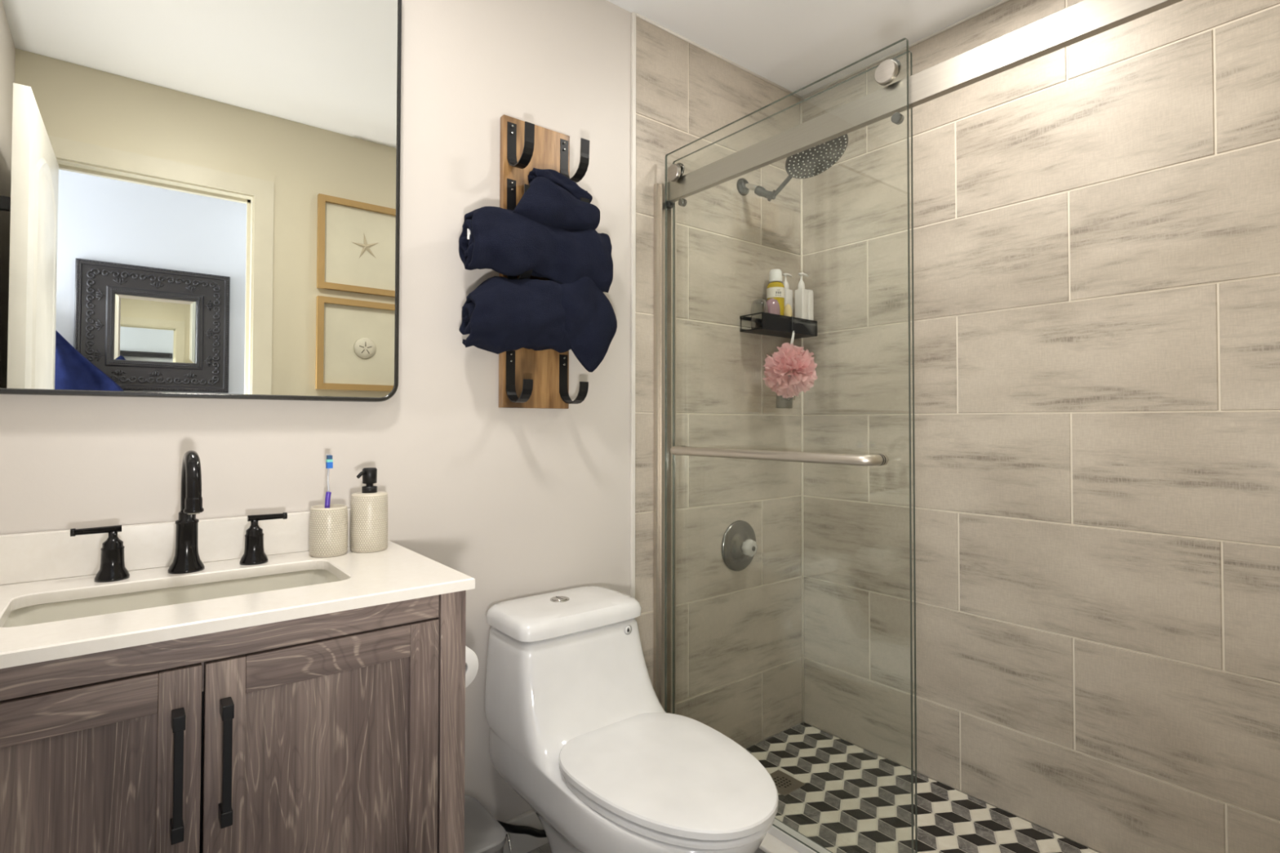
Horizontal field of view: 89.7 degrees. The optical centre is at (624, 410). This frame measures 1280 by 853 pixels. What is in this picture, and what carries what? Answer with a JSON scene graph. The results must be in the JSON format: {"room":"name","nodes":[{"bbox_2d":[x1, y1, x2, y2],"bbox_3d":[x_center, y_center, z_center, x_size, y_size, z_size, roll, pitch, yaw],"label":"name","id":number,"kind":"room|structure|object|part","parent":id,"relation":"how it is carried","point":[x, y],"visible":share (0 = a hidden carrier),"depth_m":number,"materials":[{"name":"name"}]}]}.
{"room":"bathroom","nodes":[
{"label":"bathroom","id":0,"kind":"room"},
{"bbox_2d":[0,0,631,822],"bbox_3d":[-0.286,-0.028,1.796,2.600,2.402,0.117,1,-1,-38],"label":"wall","id":1,"kind":"structure","parent":0,"point":[521,503],"depth_m":1.62,"materials":[{"name":"paint"}]},
{"bbox_2d":[0,507,350,585],"bbox_3d":[-0.866,0.257,1.246,0.773,0.083,0.020,1,-1,-38],"label":"backsplash","id":2,"kind":"structure","parent":1,"relation":"attached to","point":[28,557],"depth_m":1.20,"materials":[{"name":"white stone"}]},
{"bbox_2d":[0,0,401,402],"bbox_3d":[-0.840,-0.526,1.272,0.779,1.004,0.035,1,-1,-38],"label":"wall mirror","id":3,"kind":"object","parent":1,"relation":"attached to","point":[199,198],"visible":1,"depth_m":1.26,"materials":[{"name":"clear glass"}]},
{"bbox_2d":[496,819,546,837],"bbox_3d":[-0.245,1.065,1.684,0.298,0.121,0.047,1,-1,-38],"label":"supply hose","id":4,"kind":"object","parent":1,"relation":"attached to","point":[508,828],"visible":0.43,"depth_m":1.65,"materials":[{"name":"black rubber"}]},
{"bbox_2d":[502,809,548,852],"bbox_3d":[-0.265,1.121,1.709,0.718,0.100,0.015,1,-1,-38],"label":"baseboard","id":5,"kind":"structure","parent":1,"relation":"attached to","point":[521,843],"depth_m":1.70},
{"bbox_2d":[498,115,589,408],"bbox_3d":[-0.210,-0.390,1.702,0.206,0.766,0.126,1,-1,-38],"label":"towel rack","id":6,"kind":"object","parent":1,"relation":"attached to","point":[528,378],"visible":0.48,"depth_m":1.71,"materials":[{"name":"brown wood"}]},
{"bbox_2d":[458,206,613,293],"bbox_3d":[-0.221,-0.414,1.665,0.420,0.196,0.117,1,-1,-38],"label":"towel","id":7,"kind":"object","parent":6,"relation":"hanging from","point":[504,242],"visible":0.98,"depth_m":1.59,"materials":[{"name":"fabric"}]},
{"bbox_2d":[458,275,617,372],"bbox_3d":[-0.206,-0.235,1.664,0.436,0.259,0.112,1,-1,-38],"label":"towel","id":8,"kind":"object","parent":6,"relation":"hanging from","point":[502,314],"visible":1,"depth_m":1.62,"materials":[{"name":"fabric"}]},
{"bbox_2d":[512,167,599,230],"bbox_3d":[-0.181,-0.554,1.683,0.265,0.171,0.118,1,-1,-38],"label":"towel","id":9,"kind":"object","parent":6,"relation":"hanging from","point":[552,198],"visible":0.98,"depth_m":1.64,"materials":[{"name":"blue fabric"}]},
{"bbox_2d":[630,11,635,618],"bbox_3d":[0.024,-0.024,1.959,0.014,2.402,0.009,1,-1,-38],"label":"trim","id":10,"kind":"structure","parent":1,"relation":"attached to","point":[633,14],"depth_m":1.96,"materials":[{"name":"white paint"}]},
{"bbox_2d":[635,16,801,748],"bbox_3d":[0.354,-0.019,2.221,0.828,2.402,0.003,1,-1,-38],"label":"wall tile","id":11,"kind":"structure","parent":1,"relation":"attached to","point":[739,633],"depth_m":2.20,"materials":[{"name":"beige tile"}]},
{"bbox_2d":[653,182,676,714],"bbox_3d":[0.127,0.188,2.022,0.079,1.800,0.024,1,-1,-38],"label":"shower door frame","id":12,"kind":"structure","parent":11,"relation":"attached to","point":[659,189],"depth_m":2.01,"materials":[{"name":"silver metal"}]},
{"bbox_2d":[720,520,757,571],"bbox_3d":[0.418,0.470,2.216,0.176,0.176,0.070,1,-1,-38],"label":"shower valve","id":13,"kind":"object","parent":11,"relation":"attached to","point":[739,548],"visible":1,"depth_m":2.21,"materials":[{"name":"silver metal"}]},
{"bbox_3d":[0.426,0.470,2.206,0.060,0.060,0.037,1,-1,-38],"label":"knob","id":14,"kind":"part","parent":13,"relation":"part of","materials":[{"name":"plastic"}]},
{"bbox_2d":[739,311,817,338],"bbox_3d":[0.562,-0.303,2.311,0.308,0.061,0.119,1,-1,-38],"label":"shower shelf","id":15,"kind":"object","parent":11,"relation":"attached to","point":[772,325],"visible":1,"depth_m":2.28,"materials":[{"name":"black metal"}]},
{"bbox_2d":[751,297,768,328],"bbox_3d":[0.468,-0.336,2.238,0.060,0.112,0.060,1,-1,-38],"label":"hook","id":16,"kind":"object","parent":15,"relation":"on","point":[758,298],"visible":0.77,"depth_m":2.23,"materials":[{"name":"grey metal"}]},
{"bbox_2d":[764,297,780,315],"bbox_3d":[0.518,-0.339,2.265,0.056,0.118,0.056,1,-1,-38],"label":"jar","id":17,"kind":"object","parent":15,"relation":"on","point":[773,304],"visible":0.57,"depth_m":2.24,"materials":[{"name":"pink plastic"}]},
{"bbox_2d":[766,269,784,315],"bbox_3d":[0.542,-0.393,2.316,0.063,0.229,0.063,1,-1,-38],"label":"shampoo bottle","id":18,"kind":"object","parent":15,"relation":"on","point":[775,288],"visible":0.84,"depth_m":2.29,"materials":[{"name":"yellow plastic"}]},
{"bbox_3d":[0.556,-0.277,2.317,0.308,0.002,0.096,1,-1,-38],"label":"plate","id":19,"kind":"part","parent":15,"relation":"part of","materials":[{"name":"black metal"}]},
{"bbox_2d":[782,273,792,311],"bbox_3d":[0.597,-0.392,2.378,0.051,0.230,0.036,1,-1,-38],"label":"pump bottle","id":20,"kind":"object","parent":15,"relation":"on","point":[788,293],"visible":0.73,"depth_m":2.36,"materials":[{"name":"white plastic"}]},
{"bbox_2d":[783,303,792,316],"bbox_3d":[0.582,-0.331,2.299,0.031,0.104,0.031,1,-1,-38],"label":"sponge","id":21,"kind":"object","parent":15,"relation":"on","point":[788,312],"visible":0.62,"depth_m":2.29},
{"bbox_2d":[762,330,817,398],"bbox_3d":[0.569,-0.161,2.222,0.195,0.242,0.180,1,-1,-38],"label":"bath pouf","id":22,"kind":"object","parent":15,"relation":"hanging from","point":[798,361],"visible":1,"depth_m":2.18,"materials":[{"name":"pink plastic"}]},
{"bbox_3d":[0.582,-0.217,2.248,0.006,0.131,0.057,-1,-1,34],"label":"cord","id":23,"kind":"part","parent":22,"relation":"part of","materials":[{"name":"white fabric"}]},
{"bbox_3d":[0.587,-0.304,2.278,0.308,0.056,0.003,1,-1,-38],"label":"panel","id":24,"kind":"part","parent":15,"relation":"part of","materials":[{"name":"black metal"}]},
{"bbox_2d":[795,272,808,319],"bbox_3d":[0.652,-0.391,2.363,0.048,0.228,0.036,1,-1,-38],"label":"pump bottle","id":25,"kind":"object","parent":15,"relation":"on","point":[802,294],"visible":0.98,"depth_m":2.35,"materials":[{"name":"white plastic"}]},
{"bbox_2d":[807,289,813,319],"bbox_3d":[0.675,-0.361,2.383,0.030,0.168,0.036,1,-1,-38],"label":"lotion bottle","id":26,"kind":"object","parent":15,"relation":"on","point":[810,291],"visible":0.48,"depth_m":2.37,"materials":[{"name":"white plastic"}]},
{"bbox_2d":[786,395,795,400],"bbox_3d":[0.606,-0.054,2.396,0.095,0.090,0.032,1,-1,-38],"label":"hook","id":27,"kind":"object","parent":11,"relation":"attached to","point":[793,397],"visible":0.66,"depth_m":2.40,"materials":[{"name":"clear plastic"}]},
{"bbox_2d":[737,133,848,201],"bbox_3d":[0.561,-0.797,2.154,0.210,0.162,0.378,1,-1,-38],"label":"shower","id":28,"kind":"object","parent":11,"relation":"attached to","point":[812,162],"visible":0.84,"depth_m":2.11,"materials":[{"name":"metal"}]},
{"bbox_3d":[0.447,-0.777,2.249,0.073,0.050,0.022,-1,-2,44],"label":"wall arm","id":29,"kind":"part","parent":28,"relation":"part of","materials":[{"name":"silver metal"}]},
{"bbox_3d":[0.536,-0.787,2.166,0.225,0.143,0.033,-1,-2,43],"label":"adjustable arm","id":30,"kind":"part","parent":28,"relation":"part of","materials":[{"name":"metal"}]},
{"bbox_3d":[0.619,-0.829,2.080,0.210,0.100,0.188,1,-1,-38],"label":"spray plate","id":31,"kind":"part","parent":28,"relation":"part of","materials":[{"name":"grey metal"}]},
{"bbox_2d":[664,0,1183,210],"bbox_3d":[0.581,-0.684,1.458,0.030,0.081,1.495,1,-1,-38],"label":"shower rail","id":32,"kind":"object","parent":11,"relation":"attached to","point":[1082,20],"visible":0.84,"depth_m":1.35,"materials":[{"name":"metal"}]},
{"bbox_2d":[664,37,913,852],"bbox_3d":[0.348,0.130,1.671,0.094,1.868,0.785,1,-1,-38],"label":"sliding shower door","id":33,"kind":"structure","parent":32,"relation":"hanging from","point":[887,70],"depth_m":1.52,"materials":[{"name":"clear glass"}]},
{"bbox_2d":[606,0,1002,96],"bbox_3d":[0.126,-1.302,0.551,3.520,0.100,2.620,1,-1,-38],"label":"ceiling","id":34,"kind":"structure","parent":0,"point":[793,45],"depth_m":2.05,"materials":[{"name":"paint"}]},
{"bbox_2d":[526,722,1100,852],"bbox_3d":[0.121,1.189,0.504,3.520,0.081,2.620,1,-1,-38],"label":"floor","id":35,"kind":"structure","parent":0,"point":[853,798],"depth_m":1.90,"materials":[{"name":"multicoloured tile"}]},
{"bbox_2d":[0,590,466,852],"bbox_3d":[-0.718,0.737,1.064,0.782,0.844,0.470,1,-1,-38],"label":"vanity cabinet","id":36,"kind":"object","parent":35,"relation":"on","point":[344,731],"visible":0.94,"depth_m":0.95,"materials":[{"name":"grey wood"}]},
{"bbox_3d":[-0.740,0.685,0.809,0.248,0.554,0.008,1,-1,-38],"label":"door panel","id":37,"kind":"part","parent":36,"relation":"part of","materials":[{"name":"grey wood"}]},
{"bbox_3d":[-0.738,0.385,0.813,0.240,0.054,0.021,1,-1,-38],"label":"door rail","id":38,"kind":"part","parent":36,"relation":"part of","materials":[{"name":"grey wood"}]},
{"bbox_3d":[-0.609,0.496,0.876,0.014,0.168,0.034,1,-1,-38],"label":"handle","id":39,"kind":"part","parent":36,"relation":"part of","materials":[{"name":"black metal"}]},
{"bbox_3d":[-0.739,0.683,0.807,0.340,0.650,0.021,1,-1,-38],"label":"door","id":40,"kind":"part","parent":36,"relation":"part of","materials":[{"name":"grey wood"}]},
{"bbox_3d":[-0.605,0.335,0.924,0.689,0.045,0.026,1,-1,-38],"label":"rail","id":41,"kind":"part","parent":36,"relation":"part of","materials":[{"name":"grey wood"}]},
{"bbox_3d":[-0.565,0.497,0.911,0.014,0.168,0.034,1,-1,-38],"label":"handle","id":42,"kind":"part","parent":36,"relation":"part of","materials":[{"name":"black metal"}]},
{"bbox_2d":[0,507,475,668],"bbox_3d":[-0.721,0.263,1.080,0.796,0.102,0.458,1,-1,-38],"label":"countertop","id":43,"kind":"structure","parent":36,"relation":"on","point":[40,567],"depth_m":1.10,"materials":[{"name":"white stone"}]},
{"bbox_2d":[70,524,129,582],"bbox_3d":[-0.914,0.249,1.122,0.082,0.094,0.049,1,-1,-38],"label":"handle","id":44,"kind":"object","parent":43,"relation":"on","point":[112,568],"visible":1,"depth_m":1.12,"materials":[{"name":"metal"}]},
{"bbox_3d":[-0.919,0.209,1.119,0.069,0.014,0.014,1,-1,-38],"label":"lever","id":45,"kind":"part","parent":44,"relation":"part of","materials":[{"name":"metal"}]},
{"bbox_2d":[2,568,341,627],"bbox_3d":[-0.724,0.392,1.077,0.509,0.153,0.263,1,-1,-38],"label":"sink","id":46,"kind":"object","parent":43,"relation":"in","point":[91,606],"visible":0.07,"depth_m":1.14,"materials":[{"name":"ceramic"}]},
{"bbox_2d":[167,450,204,573],"bbox_3d":[-0.780,0.184,1.153,0.057,0.226,0.176,1,-1,-38],"label":"faucet","id":47,"kind":"object","parent":43,"relation":"on","point":[186,559],"visible":1,"depth_m":1.18,"materials":[{"name":"metal"}]},
{"bbox_3d":[-0.775,0.133,1.148,0.023,0.124,0.155,1,-1,-38],"label":"spout","id":48,"kind":"part","parent":47,"relation":"part of","materials":[{"name":"metal"}]},
{"bbox_2d":[239,512,287,565],"bbox_3d":[-0.717,0.252,1.276,0.082,0.094,0.049,1,-1,-38],"label":"handle","id":49,"kind":"object","parent":43,"relation":"on","point":[254,553],"visible":1,"depth_m":1.26,"materials":[{"name":"metal"}]},
{"bbox_3d":[-0.712,0.212,1.281,0.069,0.014,0.014,1,-1,-38],"label":"lever","id":50,"kind":"part","parent":49,"relation":"part of","materials":[{"name":"metal"}]},
{"bbox_2d":[309,504,347,557],"bbox_3d":[-0.620,0.250,1.347,0.074,0.100,0.074,1,-1,-38],"label":"toothbrush cup","id":51,"kind":"object","parent":43,"relation":"on","point":[328,527],"visible":0.97,"depth_m":1.32,"materials":[{"name":"beige ceramic"}]},
{"bbox_2d":[324,453,333,508],"bbox_3d":[-0.624,0.191,1.347,0.017,0.198,0.021,1,-1,-38],"label":"toothbrush","id":52,"kind":"object","parent":51,"relation":"in","point":[329,460],"visible":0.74,"depth_m":1.35,"materials":[{"name":"plastic"}]},
{"bbox_2d":[350,467,387,552],"bbox_3d":[-0.556,0.213,1.399,0.077,0.177,0.077,1,-1,-38],"label":"soap dispenser","id":53,"kind":"object","parent":43,"relation":"on","point":[369,507],"visible":1,"depth_m":1.37,"materials":[{"name":"beige ceramic"}]},
{"bbox_3d":[-0.467,0.688,1.020,0.343,0.650,0.021,1,-1,-38],"label":"door","id":54,"kind":"part","parent":36,"relation":"part of","materials":[{"name":"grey wood"}]},
{"bbox_3d":[-0.468,0.690,1.022,0.251,0.554,0.008,1,-1,-38],"label":"door panel","id":55,"kind":"part","parent":36,"relation":"part of","materials":[{"name":"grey wood"}]},
{"bbox_3d":[-0.466,0.390,1.026,0.243,0.054,0.021,1,-1,-38],"label":"door rail","id":56,"kind":"part","parent":36,"relation":"part of","materials":[{"name":"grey wood"}]},
{"bbox_3d":[-0.318,0.739,1.149,0.046,0.844,0.045,1,-1,-38],"label":"corner post","id":57,"kind":"part","parent":36,"relation":"part of","materials":[{"name":"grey wood"}]},
{"bbox_3d":[-0.369,0.511,1.298,0.049,0.045,0.145,1,-1,-38],"label":"toilet roll holder","id":58,"kind":"object","parent":36,"relation":"attached to","visible":0},
{"bbox_2d":[465,645,478,687],"bbox_3d":[-0.361,0.517,1.320,0.086,0.086,0.100,1,-1,-38],"label":"toilet paper roll","id":59,"kind":"object","parent":58,"relation":"on","point":[471,658],"visible":0.15,"depth_m":1.30,"materials":[{"name":"white paper"}]},
{"bbox_2d":[464,794,512,852],"bbox_3d":[-0.371,1.037,1.414,0.183,0.258,0.225,1,-1,-38],"label":"trash bin","id":60,"kind":"object","parent":35,"relation":"on","point":[483,833],"visible":0.48,"depth_m":1.39,"materials":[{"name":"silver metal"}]},
{"bbox_2d":[484,586,778,852],"bbox_3d":[0.009,0.820,1.425,0.378,0.692,0.747,1,-1,-38],"label":"toilet","id":61,"kind":"object","parent":35,"relation":"on","point":[580,729],"visible":1,"depth_m":1.41,"materials":[{"name":"white ceramic"}]},
{"bbox_3d":[-0.152,0.508,1.637,0.360,0.050,0.222,1,-1,-38],"label":"tank lid","id":62,"kind":"part","parent":61,"relation":"part of","materials":[{"name":"white ceramic"}]},
{"bbox_3d":[0.095,0.734,1.317,0.370,0.022,0.470,1,-1,-38],"label":"lid","id":63,"kind":"part","parent":61,"relation":"part of","materials":[{"name":"white plastic"}]},
{"bbox_3d":[0.099,0.756,1.312,0.362,0.014,0.443,1,-1,-38],"label":"seat","id":64,"kind":"part","parent":61,"relation":"part of","materials":[{"name":"white plastic"}]},
{"bbox_2d":[755,831,799,852],"bbox_3d":[0.554,1.122,1.403,0.100,0.090,1.500,1,-1,-38],"label":"shower curb","id":65,"kind":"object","parent":35,"relation":"on","point":[771,844],"depth_m":1.60,"materials":[{"name":"white stone"}]},
{"bbox_2d":[672,50,917,852],"bbox_3d":[0.395,0.141,1.727,0.008,1.880,0.785,1,-1,-38],"label":"fixed glass panel","id":66,"kind":"object","parent":65,"relation":"on","point":[904,53],"visible":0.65,"depth_m":1.43,"materials":[{"name":"clear glass"}]},
{"bbox_2d":[767,818,831,852],"bbox_3d":[0.582,1.066,1.416,0.052,0.022,1.477,1,-1,-38],"label":"track","id":67,"kind":"object","parent":65,"relation":"on","point":[784,837],"visible":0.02,"depth_m":1.60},
{"bbox_2d":[769,769,805,795],"bbox_3d":[0.495,1.178,2.037,0.104,0.004,0.106,1,-1,-38],"label":"floor drain","id":68,"kind":"object","parent":35,"relation":"on","point":[785,784],"visible":0.84,"depth_m":2.03,"materials":[{"name":"metal"}]},
{"bbox_2d":[802,0,1279,852],"bbox_3d":[1.144,-0.023,1.885,0.003,2.402,1.500,1,-1,-38],"label":"wall","id":69,"kind":"structure","parent":0,"point":[1096,218],"depth_m":1.78,"materials":[{"name":"beige tile"}]},
{"bbox_2d":[800,97,804,722],"bbox_3d":[0.680,-0.013,2.471,0.009,2.402,0.009,1,-1,-38],"label":"trim","id":70,"kind":"structure","parent":69,"relation":"attached to","point":[801,99],"depth_m":2.46,"materials":[{"name":"tile"}]},
{"bbox_2d":[635,0,1009,98],"bbox_3d":[0.820,-1.228,1.654,0.830,0.010,1.502,1,-1,-38],"label":"trim","id":71,"kind":"structure","parent":69,"relation":"attached to","point":[638,15],"depth_m":2.17,"materials":[{"name":"white paint"}]}
]}

